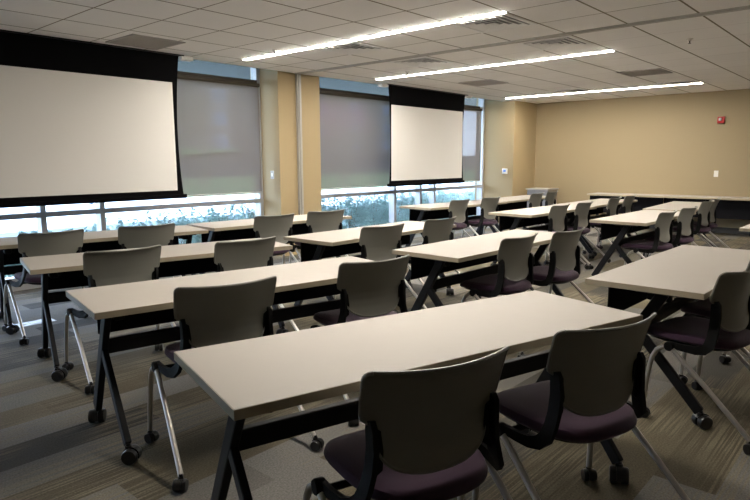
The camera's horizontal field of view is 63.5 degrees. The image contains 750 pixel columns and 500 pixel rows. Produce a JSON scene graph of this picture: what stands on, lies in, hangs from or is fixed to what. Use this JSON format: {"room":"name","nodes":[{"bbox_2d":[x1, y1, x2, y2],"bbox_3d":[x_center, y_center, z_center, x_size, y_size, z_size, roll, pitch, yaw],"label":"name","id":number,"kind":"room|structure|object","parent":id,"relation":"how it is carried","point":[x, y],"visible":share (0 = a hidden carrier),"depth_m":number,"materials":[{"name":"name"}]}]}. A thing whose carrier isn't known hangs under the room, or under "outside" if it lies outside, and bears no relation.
{"room":"classroom","nodes":[
{"label":"classroom","id":0,"kind":"room"},
{"bbox_2d":[0,182,474,232],"bbox_3d":[-2.419,-2.372,28.824,9.100,0.310,120.000,7,11,41],"label":"pavement","id":1,"kind":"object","parent":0,"point":[6,226],"visible":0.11,"depth_m":21.37,"materials":[{"name":"concrete"}]},
{"bbox_2d":[250,69,321,256],"bbox_3d":[-1.329,-1.481,9.240,0.625,3.050,0.810,7,11,41],"label":"wall","id":2,"kind":"structure","parent":0,"point":[277,88],"depth_m":8.92,"materials":[{"name":"paint"}]},
{"bbox_2d":[7,284,40,291],"bbox_3d":[-5.111,0.587,5.490,0.210,0.090,10.220,7,11,41],"label":"baseboard","id":3,"kind":"structure","parent":2,"relation":"attached to","point":[24,286],"depth_m":6.72,"materials":[{"name":"beige metal"}]},
{"bbox_2d":[0,67,263,281],"bbox_3d":[-5.101,-0.895,5.256,0.135,2.910,10.220,7,11,41],"label":"window","id":4,"kind":"structure","parent":2,"relation":"in","point":[41,214],"depth_m":7.45,"materials":[{"name":"silver metal"}]},
{"bbox_2d":[177,71,261,196],"bbox_3d":[-3.163,-1.371,7.082,0.082,1.609,4.540,7,11,41],"label":"roller shade","id":5,"kind":"object","parent":4,"relation":"attached to","point":[218,117],"visible":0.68,"depth_m":8.23,"materials":[{"name":"fabric"}]},
{"bbox_2d":[295,74,303,253],"bbox_3d":[-1.098,-1.251,9.020,0.053,2.658,0.080,7,11,41],"label":"trim","id":6,"kind":"structure","parent":2,"relation":"attached to","point":[297,76],"depth_m":8.95,"materials":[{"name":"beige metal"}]},
{"bbox_2d":[178,60,476,105],"bbox_3d":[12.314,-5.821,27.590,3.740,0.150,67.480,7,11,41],"label":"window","id":7,"kind":"structure","parent":2,"relation":"attached to","point":[195,66],"depth_m":11.55,"materials":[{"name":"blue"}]},
{"bbox_2d":[321,98,484,222],"bbox_3d":[0.623,-1.866,11.648,0.135,2.910,5.430,7,11,41],"label":"window","id":8,"kind":"structure","parent":2,"relation":"in","point":[432,189],"depth_m":12.07,"materials":[{"name":"silver metal"}]},
{"bbox_2d":[319,88,390,189],"bbox_3d":[-0.311,-1.851,10.267,0.082,1.597,1.732,7,11,41],"label":"roller shade","id":9,"kind":"object","parent":8,"relation":"attached to","point":[355,140],"depth_m":10.21,"materials":[{"name":"fabric"}]},
{"bbox_2d":[463,105,482,181],"bbox_3d":[2.066,-2.254,12.922,0.082,1.597,0.733,7,11,41],"label":"roller shade","id":10,"kind":"object","parent":8,"relation":"attached to","point":[472,114],"depth_m":12.92,"materials":[{"name":"fabric"}]},
{"bbox_2d":[294,5,749,73],"bbox_3d":[3.505,-1.986,4.753,12.360,0.024,0.130,7,11,41],"label":"trim","id":11,"kind":"structure","parent":2,"relation":"attached to","point":[748,6],"depth_m":6.18,"materials":[{"name":"silver metal"}]},
{"bbox_2d":[0,223,749,499],"bbox_3d":[2.103,0.880,3.979,13.110,0.120,17.680,7,11,41],"label":"floor","id":12,"kind":"structure","parent":0,"point":[50,449],"depth_m":3.12,"materials":[{"name":"carpet"}]},
{"bbox_2d":[16,318,56,327],"bbox_3d":[-2.986,0.641,5.338,0.150,0.007,0.300,7,11,41],"label":"box","id":13,"kind":"object","parent":12,"relation":"on","point":[36,322],"visible":0.51,"depth_m":5.30,"materials":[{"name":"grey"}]},
{"bbox_2d":[2,229,88,344],"bbox_3d":[-2.704,0.252,5.090,0.740,0.845,0.719,-9,12,-44],"label":"chair","id":14,"kind":"object","parent":12,"relation":"on","point":[71,241],"visible":0.47,"depth_m":4.92,"materials":[{"name":"black plastic"}]},
{"bbox_2d":[0,225,208,334],"bbox_3d":[-2.515,0.224,5.647,1.830,0.736,0.671,-7,10,-36],"label":"table","id":15,"kind":"object","parent":12,"relation":"on","point":[106,240],"visible":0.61,"depth_m":5.40,"materials":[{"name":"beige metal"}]},
{"bbox_2d":[62,244,175,393],"bbox_3d":[-1.698,0.394,4.097,0.740,0.845,0.719,-8,11,-41],"label":"chair","id":16,"kind":"object","parent":12,"relation":"on","point":[102,268],"visible":0.56,"depth_m":3.95,"materials":[{"name":"black plastic"}]},
{"bbox_2d":[118,223,181,277],"bbox_3d":[-2.089,0.179,5.564,0.740,0.845,0.719,-7,11,-38],"label":"chair","id":17,"kind":"object","parent":12,"relation":"on","point":[129,237],"visible":0.29,"depth_m":5.41,"materials":[{"name":"black plastic"}]},
{"bbox_2d":[20,238,292,381],"bbox_3d":[-1.553,0.378,4.567,1.830,0.736,0.671,-6,10,-35],"label":"table","id":18,"kind":"object","parent":12,"relation":"on","point":[61,271],"visible":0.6,"depth_m":4.33,"materials":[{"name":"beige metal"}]},
{"bbox_2d":[144,276,323,491],"bbox_3d":[-0.739,0.552,2.992,0.740,0.845,0.719,-6,10,-34],"label":"chair","id":19,"kind":"object","parent":12,"relation":"on","point":[219,314],"visible":0.72,"depth_m":2.85,"materials":[{"name":"black plastic"}]},
{"bbox_2d":[66,256,407,464],"bbox_3d":[-0.684,0.530,3.509,1.830,0.736,0.671,-7,11,-37],"label":"table","id":20,"kind":"object","parent":12,"relation":"on","point":[118,307],"visible":0.48,"depth_m":3.26,"materials":[{"name":"laminate"}]},
{"bbox_2d":[214,236,298,330],"bbox_3d":[-0.986,0.325,4.535,0.740,0.845,0.719,-8,11,-42],"label":"chair","id":21,"kind":"object","parent":12,"relation":"on","point":[228,255],"visible":0.31,"depth_m":4.38,"materials":[{"name":"black plastic"}]},
{"bbox_2d":[186,214,351,273],"bbox_3d":[-1.122,0.026,6.943,1.830,0.736,0.671,-8,11,-43],"label":"table","id":22,"kind":"object","parent":12,"relation":"on","point":[232,229],"visible":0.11,"depth_m":6.73,"materials":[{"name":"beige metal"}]},
{"bbox_2d":[253,213,297,263],"bbox_3d":[-1.107,0.032,6.528,0.740,0.845,0.719,-8,12,-43],"label":"chair","id":23,"kind":"object","parent":12,"relation":"on","point":[280,226],"visible":0.42,"depth_m":6.41,"materials":[{"name":"black plastic"}]},
{"bbox_2d":[289,209,347,262],"bbox_3d":[-0.597,-0.044,7.030,0.740,0.845,0.719,-7,11,-38],"label":"chair","id":24,"kind":"object","parent":12,"relation":"on","point":[317,221],"visible":0.41,"depth_m":6.88,"materials":[{"name":"black plastic"}]},
{"bbox_2d":[310,254,409,425],"bbox_3d":[-0.039,0.454,3.633,0.740,0.845,0.719,-6,10,-36],"label":"chair","id":25,"kind":"object","parent":12,"relation":"on","point":[372,289],"visible":0.65,"depth_m":3.50,"materials":[{"name":"black plastic"}]},
{"bbox_2d":[283,221,456,305],"bbox_3d":[0.050,0.175,5.888,0.671,0.736,1.830,7,11,41],"label":"table","id":26,"kind":"object","parent":12,"relation":"on","point":[319,245],"visible":0.41,"depth_m":5.58,"materials":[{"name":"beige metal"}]},
{"bbox_2d":[333,223,426,308],"bbox_3d":[0.025,0.188,5.431,0.740,0.845,0.719,-8,11,-41],"label":"chair","id":27,"kind":"object","parent":12,"relation":"on","point":[376,243],"visible":0.37,"depth_m":5.29,"materials":[{"name":"black plastic"}]},
{"bbox_2d":[303,345,512,499],"bbox_3d":[0.151,0.712,1.878,0.740,0.845,0.719,-5,10,-28],"label":"chair","id":28,"kind":"object","parent":12,"relation":"on","point":[428,434],"visible":1,"depth_m":1.75,"materials":[{"name":"grey plastic"}]},
{"bbox_2d":[174,290,642,499],"bbox_3d":[0.242,0.688,2.408,1.830,0.736,0.671,-6,10,-32],"label":"table","id":29,"kind":"object","parent":12,"relation":"on","point":[247,378],"visible":0.73,"depth_m":2.17,"materials":[{"name":"laminate"}]},
{"bbox_2d":[402,216,480,298],"bbox_3d":[0.592,0.094,6.052,0.719,0.845,0.740,7,11,41],"label":"chair","id":30,"kind":"object","parent":12,"relation":"on","point":[434,230],"visible":0.33,"depth_m":5.88,"materials":[{"name":"black plastic"}]},
{"bbox_2d":[399,200,506,245],"bbox_3d":[1.272,-0.339,9.336,1.830,0.736,0.671,-8,11,-42],"label":"table","id":31,"kind":"object","parent":12,"relation":"on","point":[420,212],"visible":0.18,"depth_m":9.17,"materials":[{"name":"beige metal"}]},
{"bbox_2d":[448,198,470,236],"bbox_3d":[1.175,-0.320,8.838,0.719,0.845,0.740,7,11,39],"label":"chair","id":32,"kind":"object","parent":12,"relation":"on","point":[458,208],"visible":0.66,"depth_m":8.71,"materials":[{"name":"black plastic"}]},
{"bbox_2d":[392,229,564,310],"bbox_3d":[1.002,0.296,5.042,0.671,0.736,1.830,8,11,43],"label":"table","id":33,"kind":"object","parent":12,"relation":"on","point":[430,260],"visible":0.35,"depth_m":4.69,"materials":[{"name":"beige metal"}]},
{"bbox_2d":[461,196,500,237],"bbox_3d":[1.720,-0.396,9.339,0.719,0.845,0.740,7,11,41],"label":"chair","id":34,"kind":"object","parent":12,"relation":"on","point":[487,205],"visible":0.69,"depth_m":9.19,"materials":[{"name":"black plastic"}]},
{"bbox_2d":[460,233,537,356],"bbox_3d":[1.024,0.300,4.640,0.719,0.845,0.740,7,11,42],"label":"chair","id":35,"kind":"object","parent":12,"relation":"on","point":[514,257],"visible":0.71,"depth_m":4.50,"materials":[{"name":"black plastic"}]},
{"bbox_2d":[479,195,555,234],"bbox_3d":[2.532,-0.545,10.693,0.671,0.736,1.830,7,11,41],"label":"table","id":36,"kind":"object","parent":12,"relation":"on","point":[513,202],"visible":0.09,"depth_m":10.78,"materials":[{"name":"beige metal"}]},
{"bbox_2d":[526,192,543,227],"bbox_3d":[2.719,-0.564,10.442,0.719,0.845,0.740,6,11,38],"label":"chair","id":37,"kind":"object","parent":12,"relation":"on","point":[535,198],"visible":0.33,"depth_m":10.25,"materials":[{"name":"black plastic"}]},
{"bbox_2d":[488,205,596,265],"bbox_3d":[2.332,-0.178,8.207,0.671,0.736,1.830,8,12,43],"label":"table","id":38,"kind":"object","parent":12,"relation":"on","point":[517,218],"visible":0.44,"depth_m":8.01,"materials":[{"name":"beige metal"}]},
{"bbox_2d":[526,187,558,224],"bbox_3d":[3.685,-0.962,13.331,0.540,0.782,0.502,7,11,41],"label":"base cabinet","id":39,"kind":"object","parent":12,"relation":"on","point":[530,191],"visible":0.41,"depth_m":13.13,"materials":[{"name":"grey"}]},
{"bbox_2d":[528,190,557,227],"bbox_3d":[3.122,-0.643,10.966,0.719,0.845,0.740,6,10,35],"label":"chair","id":40,"kind":"object","parent":12,"relation":"on","point":[550,196],"visible":0.38,"depth_m":10.78,"materials":[{"name":"black plastic"}]},
{"bbox_2d":[525,227,593,303],"bbox_3d":[1.520,0.240,5.032,0.719,0.845,0.740,8,12,43],"label":"chair","id":41,"kind":"object","parent":12,"relation":"on","point":[564,249],"visible":0.65,"depth_m":4.89,"materials":[{"name":"black plastic"}]},
{"bbox_2d":[538,203,588,268],"bbox_3d":[2.277,-0.160,7.719,0.719,0.845,0.740,7,11,41],"label":"chair","id":42,"kind":"object","parent":12,"relation":"on","point":[557,216],"visible":0.65,"depth_m":7.57,"materials":[{"name":"black plastic"}]},
{"bbox_2d":[549,201,610,268],"bbox_3d":[2.749,-0.234,8.200,0.719,0.845,0.740,7,11,39],"label":"chair","id":43,"kind":"object","parent":12,"relation":"on","point":[582,214],"visible":0.72,"depth_m":8.05,"materials":[{"name":"black plastic"}]},
{"bbox_2d":[472,312,689,499],"bbox_3d":[0.780,0.651,2.265,0.740,0.845,0.719,-5,10,-29],"label":"chair","id":44,"kind":"object","parent":12,"relation":"on","point":[594,373],"visible":0.94,"depth_m":2.14,"materials":[{"name":"black plastic"}]},
{"bbox_2d":[552,198,637,255],"bbox_3d":[3.529,-0.384,9.568,0.671,0.736,1.830,7,11,42],"label":"table","id":45,"kind":"object","parent":12,"relation":"on","point":[599,203],"visible":0.26,"depth_m":9.57,"materials":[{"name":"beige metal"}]},
{"bbox_2d":[582,196,621,257],"bbox_3d":[3.514,-0.373,9.121,0.719,0.845,0.740,6,11,37],"label":"chair","id":46,"kind":"object","parent":12,"relation":"on","point":[612,209],"visible":0.52,"depth_m":8.95,"materials":[{"name":"black plastic"}]},
{"bbox_2d":[600,194,637,248],"bbox_3d":[3.951,-0.449,9.623,0.719,0.845,0.740,6,11,37],"label":"chair","id":47,"kind":"object","parent":12,"relation":"on","point":[627,205],"visible":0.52,"depth_m":9.45,"materials":[{"name":"black plastic"}]},
{"bbox_2d":[587,192,667,214],"bbox_3d":[5.171,-0.782,12.340,1.496,0.700,0.605,7,11,41],"label":"table","id":48,"kind":"object","parent":12,"relation":"on","point":[644,200],"visible":0.47,"depth_m":12.01,"materials":[{"name":"laminate"}]},
{"bbox_2d":[589,209,695,275],"bbox_3d":[3.263,-0.041,7.248,0.671,0.736,1.830,7,11,42],"label":"table","id":49,"kind":"object","parent":12,"relation":"on","point":[618,226],"visible":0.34,"depth_m":6.85,"materials":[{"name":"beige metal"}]},
{"bbox_2d":[621,210,676,264],"bbox_3d":[3.124,-0.014,6.696,0.719,0.845,0.740,7,11,42],"label":"chair","id":50,"kind":"object","parent":12,"relation":"on","point":[663,226],"visible":0.72,"depth_m":6.55,"materials":[{"name":"black plastic"}]},
{"bbox_2d":[585,245,749,429],"bbox_3d":[2.056,0.456,3.918,0.671,0.736,1.830,7,11,42],"label":"table","id":51,"kind":"object","parent":12,"relation":"on","point":[687,273],"visible":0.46,"depth_m":3.50,"materials":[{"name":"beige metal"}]},
{"bbox_2d":[645,206,697,256],"bbox_3d":[3.648,-0.098,7.254,0.719,0.845,0.740,8,12,44],"label":"chair","id":52,"kind":"object","parent":12,"relation":"on","point":[685,225],"visible":0.59,"depth_m":7.09,"materials":[{"name":"black plastic"}]},
{"bbox_2d":[641,201,713,258],"bbox_3d":[4.474,-0.274,8.788,0.671,0.736,1.830,6,11,38],"label":"table","id":53,"kind":"object","parent":12,"relation":"on","point":[675,205],"visible":0.1,"depth_m":8.64,"materials":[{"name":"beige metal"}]},
{"bbox_2d":[673,200,716,246],"bbox_3d":[4.425,-0.254,8.283,0.719,0.845,0.740,7,11,42],"label":"chair","id":54,"kind":"object","parent":12,"relation":"on","point":[703,212],"visible":0.71,"depth_m":8.11,"materials":[{"name":"black plastic"}]},
{"bbox_2d":[643,271,749,455],"bbox_3d":[1.870,0.495,3.290,0.740,0.845,0.719,-7,11,-37],"label":"chair","id":55,"kind":"object","parent":12,"relation":"on","point":[727,328],"visible":0.95,"depth_m":3.15,"materials":[{"name":"black plastic"}]},
{"bbox_2d":[681,197,729,247],"bbox_3d":[4.790,-0.326,8.759,0.719,0.845,0.740,7,11,40],"label":"chair","id":56,"kind":"object","parent":12,"relation":"on","point":[713,211],"visible":0.52,"depth_m":8.63,"materials":[{"name":"black plastic"}]},
{"bbox_2d":[664,195,749,235],"bbox_3d":[6.294,-0.642,11.355,1.496,0.700,0.605,7,11,41],"label":"table","id":57,"kind":"object","parent":12,"relation":"on","point":[728,207],"visible":0.66,"depth_m":10.98,"materials":[{"name":"laminate"}]},
{"bbox_2d":[679,261,749,383],"bbox_3d":[2.324,0.421,3.775,0.740,0.845,0.719,-7,11,-38],"label":"chair","id":58,"kind":"object","parent":12,"relation":"on","point":[700,308],"visible":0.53,"depth_m":3.80,"materials":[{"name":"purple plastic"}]},
{"bbox_2d":[739,224,749,231],"bbox_3d":[4.401,0.082,6.378,0.671,0.736,1.830,7,11,42],"label":"table","id":59,"kind":"object","parent":12,"relation":"on","point":[746,228],"visible":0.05,"depth_m":5.86,"materials":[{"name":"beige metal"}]},
{"bbox_2d":[0,0,749,103],"bbox_3d":[2.333,-1.802,3.365,12.460,0.050,17.680,7,11,41],"label":"ceiling","id":60,"kind":"structure","parent":0,"point":[717,56],"depth_m":6.18,"materials":[{"name":"tile"}]},
{"bbox_2d":[0,29,192,207],"bbox_3d":[-3.120,-1.340,6.505,0.140,1.728,2.685,7,11,41],"label":"projection screen","id":61,"kind":"object","parent":60,"relation":"hanging from","point":[82,122],"visible":1,"depth_m":6.48,"materials":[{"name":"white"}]},
{"bbox_2d":[105,34,185,49],"bbox_3d":[-2.422,-2.199,6.418,0.590,0.010,0.590,7,11,41],"label":"ceiling vent","id":62,"kind":"object","parent":60,"relation":"in","point":[135,40],"visible":1,"depth_m":6.41,"materials":[{"name":"grey"}]},
{"bbox_2d":[313,41,387,54],"bbox_3d":[-0.265,-2.267,6.824,0.596,0.015,0.596,7,11,41],"label":"ceiling vent","id":63,"kind":"object","parent":60,"relation":"in","point":[349,48],"visible":0.97,"depth_m":6.81,"materials":[{"name":"silver metal"}]},
{"bbox_2d":[243,10,506,59],"bbox_3d":[-0.249,-2.200,6.360,3.642,0.012,0.070,7,11,41],"label":"recessed light","id":64,"kind":"object","parent":60,"relation":"in","point":[501,11],"visible":1,"depth_m":6.00,"materials":[{"name":"white plastic"}]},
{"bbox_2d":[390,56,451,66],"bbox_3d":[0.603,-2.414,7.793,0.596,0.015,0.596,7,11,41],"label":"ceiling vent","id":65,"kind":"object","parent":60,"relation":"in","point":[420,61],"visible":1,"depth_m":7.77,"materials":[{"name":"silver metal"}]},
{"bbox_2d":[378,83,470,186],"bbox_3d":[0.985,-2.036,11.089,0.140,1.728,2.690,7,11,41],"label":"projection screen","id":66,"kind":"object","parent":60,"relation":"hanging from","point":[426,125],"visible":1,"depth_m":10.97,"materials":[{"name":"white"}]},
{"bbox_2d":[459,79,507,85],"bbox_3d":[1.797,-2.740,9.945,0.590,0.010,0.590,7,11,41],"label":"ceiling vent","id":67,"kind":"object","parent":60,"relation":"in","point":[489,81],"visible":1,"depth_m":9.89,"materials":[{"name":"grey metal"}]},
{"bbox_2d":[449,13,536,32],"bbox_3d":[1.105,-2.096,5.623,0.596,0.015,0.596,7,11,41],"label":"ceiling vent","id":68,"kind":"object","parent":60,"relation":"in","point":[505,21],"visible":1,"depth_m":5.61,"materials":[{"name":"silver metal"}]},
{"bbox_2d":[376,50,613,79],"bbox_3d":[1.410,-2.485,8.235,3.652,0.012,0.070,7,11,41],"label":"recessed light","id":69,"kind":"object","parent":60,"relation":"in","point":[605,50],"visible":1,"depth_m":7.97,"materials":[{"name":"white plastic"}]},
{"bbox_2d":[517,35,592,50],"bbox_3d":[1.973,-2.244,6.592,0.596,0.015,0.596,7,11,41],"label":"ceiling vent","id":70,"kind":"object","parent":60,"relation":"in","point":[565,41],"visible":1,"depth_m":6.57,"materials":[{"name":"silver metal"}]},
{"bbox_2d":[551,88,590,93],"bbox_3d":[3.623,-2.926,11.166,0.596,0.015,0.596,7,11,41],"label":"recessed light","id":71,"kind":"object","parent":60,"relation":"in","point":[576,89],"visible":1,"depth_m":11.11,"materials":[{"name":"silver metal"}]},
{"bbox_2d":[506,83,698,98],"bbox_3d":[4.080,-2.942,11.246,3.652,0.012,0.070,7,11,41],"label":"recessed light","id":72,"kind":"object","parent":60,"relation":"in","point":[693,83],"visible":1,"depth_m":11.13,"materials":[{"name":"white plastic"}]},
{"bbox_2d":[617,68,672,76],"bbox_3d":[3.959,-2.590,8.855,0.590,0.010,0.590,7,11,41],"label":"ceiling vent","id":73,"kind":"object","parent":60,"relation":"in","point":[656,71],"visible":1,"depth_m":8.84,"materials":[{"name":"grey metal"}]},
{"bbox_2d":[657,80,703,85],"bbox_3d":[5.115,-2.776,10.100,0.596,0.015,0.596,7,11,41],"label":"recessed light","id":74,"kind":"object","parent":60,"relation":"in","point":[688,82],"visible":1,"depth_m":10.03,"materials":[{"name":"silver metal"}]},
{"bbox_2d":[474,98,536,222],"bbox_3d":[3.002,-2.178,13.827,0.960,3.050,1.020,7,11,41],"label":"wall","id":75,"kind":"structure","parent":0,"point":[510,126],"depth_m":13.40,"materials":[{"name":"paint"}]},
{"bbox_2d":[193,59,495,100],"bbox_3d":[-2.330,-2.527,7.430,0.016,0.342,17.480,7,11,41],"label":"trim","id":76,"kind":"structure","parent":75,"relation":"attached to","point":[193,59],"depth_m":8.60,"materials":[{"name":"silver metal"}]},
{"bbox_2d":[502,168,507,173],"bbox_3d":[2.870,-1.727,13.306,0.125,0.118,0.027,7,11,41],"label":"thermostat","id":77,"kind":"object","parent":75,"relation":"attached to","point":[504,170],"visible":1,"depth_m":13.29,"materials":[{"name":"white plastic"}]},
{"bbox_2d":[534,89,749,227],"bbox_3d":[7.928,-1.702,10.258,13.110,3.100,0.120,7,11,41],"label":"wall","id":78,"kind":"structure","parent":0,"point":[669,144],"depth_m":12.25,"materials":[{"name":"paint"}]},
{"bbox_2d":[567,219,748,234],"bbox_3d":[8.214,-0.175,10.145,12.050,0.110,0.012,7,11,41],"label":"baseboard","id":79,"kind":"structure","parent":78,"relation":"attached to","point":[717,229],"depth_m":11.48,"materials":[{"name":"grey rubber"}]},
{"bbox_2d":[717,116,724,122],"bbox_3d":[6.485,-2.427,11.319,0.125,0.125,0.059,7,11,41],"label":"fire alarm strobe","id":80,"kind":"object","parent":78,"relation":"attached to","point":[721,119],"visible":1,"depth_m":11.30,"materials":[{"name":"red plastic"}]},
{"label":"outside","id":81,"kind":"structure","parent":0,"visible":0},
{"bbox_2d":[0,200,436,243],"bbox_3d":[4.312,-1.530,22.925,8.880,0.300,120.000,7,11,41],"label":"bed","id":82,"kind":"object","parent":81,"point":[14,234],"depth_m":15.84,"materials":[{"name":"green plant"}]},
{"bbox_2d":[4,232,23,277],"bbox_3d":[-5.162,0.186,8.159,0.972,0.813,1.102,7,11,41],"label":"shrub","id":83,"kind":"object","parent":82,"relation":"on","point":[12,275],"visible":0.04,"depth_m":8.03,"materials":[{"name":"green plant"}]},
{"bbox_2d":[18,226,72,232],"bbox_3d":[-4.750,0.079,8.756,0.997,0.833,1.083,7,11,41],"label":"shrub","id":84,"kind":"object","parent":82,"relation":"on","point":[32,231],"visible":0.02,"depth_m":8.84,"materials":[{"name":"green plant"}]},
{"bbox_2d":[84,218,117,231],"bbox_3d":[-4.162,-0.026,9.177,0.960,0.913,1.095,7,11,41],"label":"shrub","id":85,"kind":"object","parent":82,"relation":"on","point":[94,228],"visible":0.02,"depth_m":9.16,"materials":[{"name":"green plant"}]},
{"bbox_2d":[116,215,166,228],"bbox_3d":[-3.683,-0.105,9.714,1.001,0.942,1.072,7,11,41],"label":"shrub","id":86,"kind":"object","parent":82,"relation":"on","point":[120,221],"visible":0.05,"depth_m":9.54,"materials":[{"name":"green plant"}]},
{"bbox_2d":[145,209,203,243],"bbox_3d":[-3.308,-0.229,10.342,1.010,1.008,1.106,7,11,41],"label":"shrub","id":87,"kind":"object","parent":82,"relation":"on","point":[195,239],"visible":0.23,"depth_m":10.20,"materials":[{"name":"green plant"}]},
{"bbox_2d":[190,205,243,239],"bbox_3d":[-2.770,-0.329,10.811,0.997,1.043,1.110,7,11,41],"label":"shrub","id":88,"kind":"object","parent":82,"relation":"on","point":[217,217],"visible":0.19,"depth_m":10.67,"materials":[{"name":"green plant"}]},
{"bbox_2d":[228,198,254,219],"bbox_3d":[-2.217,-0.425,11.286,0.990,1.095,1.109,7,11,41],"label":"shrub","id":89,"kind":"object","parent":82,"relation":"on","point":[248,215],"visible":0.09,"depth_m":11.18,"materials":[{"name":"green plant"}]},
{"bbox_2d":[321,190,338,210],"bbox_3d":[-1.260,-0.688,12.574,1.209,1.237,1.259,-1,8,-6],"label":"shrub","id":90,"kind":"object","parent":82,"relation":"on","point":[323,207],"visible":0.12,"depth_m":12.45,"materials":[{"name":"green plant"}]},
{"bbox_2d":[321,191,377,228],"bbox_3d":[-0.512,-0.727,13.084,1.180,1.122,1.298,7,11,41],"label":"shrub","id":91,"kind":"object","parent":82,"relation":"on","point":[348,201],"visible":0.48,"depth_m":12.88,"materials":[{"name":"green plant"}]},
{"bbox_2d":[348,189,400,226],"bbox_3d":[-0.067,-0.828,13.815,1.205,1.120,1.357,7,11,41],"label":"shrub","id":92,"kind":"object","parent":82,"relation":"on","point":[376,203],"visible":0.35,"depth_m":13.63,"materials":[{"name":"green plant"}]},
{"bbox_2d":[370,187,414,224],"bbox_3d":[0.459,-0.949,14.482,1.212,1.160,1.316,7,11,41],"label":"shrub","id":93,"kind":"object","parent":82,"relation":"on","point":[402,196],"visible":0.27,"depth_m":14.30,"materials":[{"name":"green plant"}]},
{"bbox_2d":[399,184,446,220],"bbox_3d":[1.190,-1.060,14.975,1.199,1.236,1.295,7,11,41],"label":"shrub","id":94,"kind":"object","parent":82,"relation":"on","point":[425,200],"visible":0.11,"depth_m":14.79,"materials":[{"name":"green plant"}]},
{"bbox_2d":[422,185,456,218],"bbox_3d":[1.662,-1.105,15.730,1.223,1.106,1.309,7,11,41],"label":"shrub","id":95,"kind":"object","parent":82,"relation":"on","point":[442,197],"visible":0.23,"depth_m":15.45,"materials":[{"name":"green plant"}]},
{"bbox_2d":[436,183,473,215],"bbox_3d":[2.176,-1.236,16.399,1.195,1.162,1.323,7,11,41],"label":"shrub","id":96,"kind":"object","parent":82,"relation":"on","point":[458,196],"visible":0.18,"depth_m":16.20,"materials":[{"name":"green plant"}]},
{"bbox_2d":[456,182,474,215],"bbox_3d":[2.905,-1.333,16.890,1.208,1.217,1.344,7,11,41],"label":"shrub","id":97,"kind":"object","parent":82,"relation":"on","point":[473,190],"visible":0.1,"depth_m":16.74,"materials":[{"name":"green plant"}]},
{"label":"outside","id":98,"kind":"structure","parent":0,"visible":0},
{"bbox_2d":[187,186,386,197],"bbox_3d":[-3.986,-6.458,56.625,30.500,0.300,160.000,7,11,41],"label":"lawn","id":99,"kind":"structure","parent":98,"point":[385,186],"depth_m":31.20,"materials":[{"name":"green plant"}]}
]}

